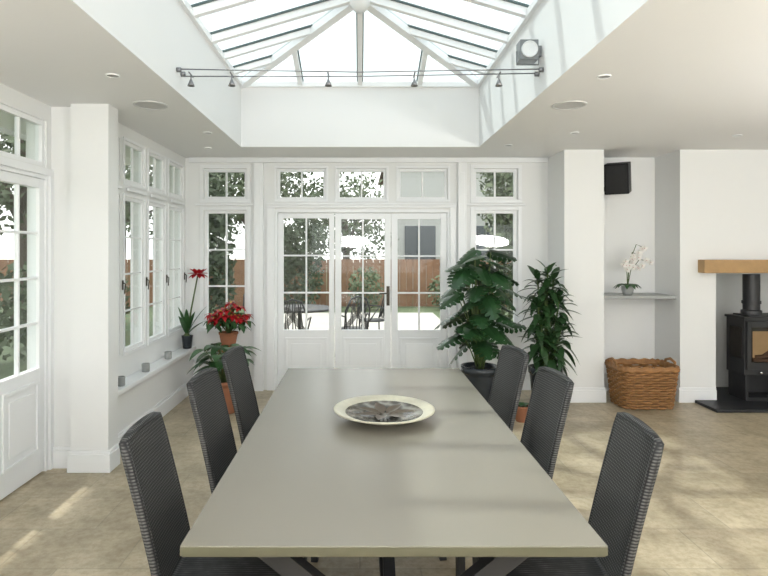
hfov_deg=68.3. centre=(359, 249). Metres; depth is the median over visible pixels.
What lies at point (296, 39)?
lantern
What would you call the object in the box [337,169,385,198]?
window
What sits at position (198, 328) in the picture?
trim
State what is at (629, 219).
wall alcove
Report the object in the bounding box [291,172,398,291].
tree
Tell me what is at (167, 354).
candle jar
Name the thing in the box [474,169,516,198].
window
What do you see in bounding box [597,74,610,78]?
recessed light
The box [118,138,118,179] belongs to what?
window
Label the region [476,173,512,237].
tree
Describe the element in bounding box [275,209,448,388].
trim
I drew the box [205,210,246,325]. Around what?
window
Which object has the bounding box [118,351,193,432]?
plinth
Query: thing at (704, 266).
mantel beam
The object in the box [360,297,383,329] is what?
garden chair
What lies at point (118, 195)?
window
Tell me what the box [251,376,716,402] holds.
baseboard
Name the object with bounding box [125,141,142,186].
window
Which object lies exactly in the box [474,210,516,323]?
window
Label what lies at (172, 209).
window
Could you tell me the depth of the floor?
3.54 m
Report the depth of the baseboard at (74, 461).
4.08 m
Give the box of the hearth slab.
[695,387,767,412]
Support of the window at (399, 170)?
in the wall at (534, 175)
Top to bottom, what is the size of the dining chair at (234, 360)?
0.988 m
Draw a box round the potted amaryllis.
[178,269,206,348]
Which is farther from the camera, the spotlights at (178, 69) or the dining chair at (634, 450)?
the spotlights at (178, 69)
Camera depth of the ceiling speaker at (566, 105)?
4.05 m
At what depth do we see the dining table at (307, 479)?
1.97 m
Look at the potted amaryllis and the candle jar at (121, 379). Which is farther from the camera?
the potted amaryllis
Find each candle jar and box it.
[118,376,124,386]
[142,363,149,371]
[164,351,171,358]
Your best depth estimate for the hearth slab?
5.67 m
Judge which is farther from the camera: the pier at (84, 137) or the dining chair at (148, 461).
the pier at (84, 137)
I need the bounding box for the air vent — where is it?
[716,273,767,273]
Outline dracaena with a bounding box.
[517,259,581,391]
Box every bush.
[284,218,326,304]
[348,267,439,308]
[480,173,512,321]
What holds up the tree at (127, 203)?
on the lawn
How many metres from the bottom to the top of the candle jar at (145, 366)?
0.072 m
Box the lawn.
[0,266,512,379]
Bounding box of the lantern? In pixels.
[177,0,542,87]
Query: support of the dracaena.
on the floor
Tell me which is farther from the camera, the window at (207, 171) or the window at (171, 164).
the window at (207, 171)
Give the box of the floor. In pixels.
[0,390,767,575]
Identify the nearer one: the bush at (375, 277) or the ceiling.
the ceiling
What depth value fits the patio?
12.96 m
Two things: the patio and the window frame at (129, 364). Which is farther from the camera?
the patio
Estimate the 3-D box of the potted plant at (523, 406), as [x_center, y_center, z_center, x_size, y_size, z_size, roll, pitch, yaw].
[1.501,1.499,5.219,0.182,0.161,0.180,0,0,0]
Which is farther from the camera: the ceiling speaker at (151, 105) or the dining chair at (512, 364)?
the ceiling speaker at (151, 105)
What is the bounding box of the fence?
[0,259,512,306]
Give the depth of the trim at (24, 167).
4.04 m
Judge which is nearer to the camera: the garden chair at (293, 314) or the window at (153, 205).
the window at (153, 205)
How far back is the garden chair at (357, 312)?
8.32 m
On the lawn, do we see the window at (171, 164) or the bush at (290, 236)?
the bush at (290, 236)
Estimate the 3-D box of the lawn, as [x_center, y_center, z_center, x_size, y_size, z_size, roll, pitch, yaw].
[0.000,1.845,15.000,80.000,0.270,90.000,0,0,0]
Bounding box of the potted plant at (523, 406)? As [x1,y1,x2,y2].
[515,402,528,422]
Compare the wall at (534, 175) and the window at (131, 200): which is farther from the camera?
the wall at (534, 175)
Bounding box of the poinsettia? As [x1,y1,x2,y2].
[203,302,254,346]
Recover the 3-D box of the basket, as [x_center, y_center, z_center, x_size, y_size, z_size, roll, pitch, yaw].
[2.865,1.333,5.755,0.620,0.483,0.474,0,0,0]
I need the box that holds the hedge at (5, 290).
[0,261,129,360]
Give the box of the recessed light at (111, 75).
[105,73,119,77]
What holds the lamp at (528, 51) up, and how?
attached to the ceiling
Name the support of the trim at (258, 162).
attached to the wall at (534, 175)
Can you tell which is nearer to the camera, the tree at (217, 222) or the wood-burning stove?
the wood-burning stove
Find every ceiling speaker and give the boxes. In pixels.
[133,100,167,109]
[552,100,586,109]
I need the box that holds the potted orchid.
[613,244,653,294]
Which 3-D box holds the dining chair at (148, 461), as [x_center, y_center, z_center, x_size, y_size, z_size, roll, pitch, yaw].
[-0.498,1.089,1.984,0.576,0.988,0.380,0,0,-1]
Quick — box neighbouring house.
[378,172,511,280]
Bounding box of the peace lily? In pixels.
[186,342,260,413]
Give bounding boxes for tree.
[0,132,129,321]
[125,165,152,258]
[209,173,237,320]
[210,172,322,245]
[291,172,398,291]
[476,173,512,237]
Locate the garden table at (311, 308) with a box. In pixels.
[284,304,328,329]
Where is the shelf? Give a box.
[604,293,675,298]
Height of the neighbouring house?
8.420 m
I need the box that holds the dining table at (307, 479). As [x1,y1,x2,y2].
[180,368,607,575]
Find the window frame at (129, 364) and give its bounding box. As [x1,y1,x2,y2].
[118,123,185,377]
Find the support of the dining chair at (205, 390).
on the floor
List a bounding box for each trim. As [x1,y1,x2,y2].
[0,156,53,470]
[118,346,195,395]
[189,157,547,390]
[197,327,524,330]
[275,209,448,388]
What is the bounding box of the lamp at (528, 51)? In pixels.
[516,39,541,64]
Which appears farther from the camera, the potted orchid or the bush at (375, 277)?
the bush at (375, 277)
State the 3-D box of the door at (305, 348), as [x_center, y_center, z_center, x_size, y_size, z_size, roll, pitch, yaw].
[-0.611,0.574,6.423,0.639,1.988,0.064,0,0,0]
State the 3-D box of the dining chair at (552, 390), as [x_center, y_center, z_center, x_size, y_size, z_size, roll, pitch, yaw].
[0.702,1.089,2.769,0.576,0.988,0.380,0,0,-7]
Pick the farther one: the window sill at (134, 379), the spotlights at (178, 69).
the window sill at (134, 379)
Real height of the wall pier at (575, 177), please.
2.620 m
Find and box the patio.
[284,313,439,329]
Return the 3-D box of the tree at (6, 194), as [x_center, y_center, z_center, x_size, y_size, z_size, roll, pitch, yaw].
[-7.489,-1.653,12.476,5.302,6.706,5.156,0,0,0]
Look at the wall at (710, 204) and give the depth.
5.86 m
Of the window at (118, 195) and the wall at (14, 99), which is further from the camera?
the window at (118, 195)
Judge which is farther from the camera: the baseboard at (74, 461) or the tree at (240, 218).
the tree at (240, 218)
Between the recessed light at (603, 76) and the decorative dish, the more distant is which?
the recessed light at (603, 76)
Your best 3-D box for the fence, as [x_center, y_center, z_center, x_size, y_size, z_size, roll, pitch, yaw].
[0.000,0.990,17.050,24.000,1.420,0.100,0,0,0]
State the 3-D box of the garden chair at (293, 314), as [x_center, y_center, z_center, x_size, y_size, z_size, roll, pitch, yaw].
[-0.950,1.151,8.009,0.520,0.968,0.540,0,0,0]
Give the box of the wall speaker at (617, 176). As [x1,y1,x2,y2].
[604,162,631,194]
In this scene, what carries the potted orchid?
on the shelf
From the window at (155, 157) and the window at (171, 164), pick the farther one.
the window at (171, 164)
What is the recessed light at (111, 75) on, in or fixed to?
in the ceiling
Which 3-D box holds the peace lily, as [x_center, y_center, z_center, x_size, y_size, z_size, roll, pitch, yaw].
[-1.344,1.243,5.514,0.655,0.673,0.649,0,0,27]
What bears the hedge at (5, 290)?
on the lawn
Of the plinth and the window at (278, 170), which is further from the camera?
the window at (278, 170)
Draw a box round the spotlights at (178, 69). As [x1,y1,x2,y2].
[176,67,543,86]
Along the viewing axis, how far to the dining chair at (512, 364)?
3.43 m
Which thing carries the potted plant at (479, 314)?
on the floor
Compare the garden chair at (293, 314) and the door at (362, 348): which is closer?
the door at (362, 348)
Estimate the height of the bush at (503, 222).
3.810 m
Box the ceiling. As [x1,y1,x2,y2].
[0,0,767,161]
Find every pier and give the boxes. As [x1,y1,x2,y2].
[51,104,117,449]
[548,150,603,386]
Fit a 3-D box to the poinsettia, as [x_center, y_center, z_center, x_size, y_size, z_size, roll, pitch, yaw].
[-1.418,0.805,6.099,0.563,0.499,0.470,0,0,0]
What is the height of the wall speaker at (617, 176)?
0.413 m
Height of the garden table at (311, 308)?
0.732 m
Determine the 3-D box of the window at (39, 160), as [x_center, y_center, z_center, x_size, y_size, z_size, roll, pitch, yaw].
[-2.280,-0.755,3.760,0.050,0.330,0.560,0,0,0]
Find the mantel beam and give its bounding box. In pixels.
[698,260,767,272]
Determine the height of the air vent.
0.013 m
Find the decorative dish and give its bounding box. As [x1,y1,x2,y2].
[334,395,434,424]
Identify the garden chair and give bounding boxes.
[284,299,311,329]
[341,296,370,329]
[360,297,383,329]
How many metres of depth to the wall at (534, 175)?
6.38 m
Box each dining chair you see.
[119,412,303,575]
[186,367,318,562]
[221,346,259,444]
[439,366,573,575]
[472,412,663,575]
[488,345,529,431]
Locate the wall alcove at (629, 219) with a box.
[604,158,654,376]
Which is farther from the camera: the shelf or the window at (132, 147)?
the shelf
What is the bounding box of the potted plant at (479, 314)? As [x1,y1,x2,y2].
[434,247,526,401]
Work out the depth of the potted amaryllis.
6.09 m
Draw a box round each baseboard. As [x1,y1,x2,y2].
[53,379,189,472]
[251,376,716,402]
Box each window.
[0,103,44,166]
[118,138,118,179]
[118,195,118,354]
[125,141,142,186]
[125,197,142,351]
[149,152,163,192]
[149,202,163,340]
[169,161,181,197]
[169,207,181,332]
[205,169,246,198]
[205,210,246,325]
[277,169,325,198]
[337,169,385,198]
[398,169,446,198]
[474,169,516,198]
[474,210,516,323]
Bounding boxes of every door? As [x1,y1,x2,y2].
[0,170,43,499]
[278,213,334,383]
[335,213,390,367]
[391,213,446,367]
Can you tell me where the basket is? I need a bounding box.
[605,357,679,409]
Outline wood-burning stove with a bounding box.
[724,274,767,400]
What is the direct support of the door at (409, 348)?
in the wall at (534, 175)
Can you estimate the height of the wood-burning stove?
1.299 m
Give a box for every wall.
[0,83,50,369]
[169,158,547,389]
[655,150,767,386]
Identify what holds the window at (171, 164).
in the window frame at (129, 364)
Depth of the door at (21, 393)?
3.78 m

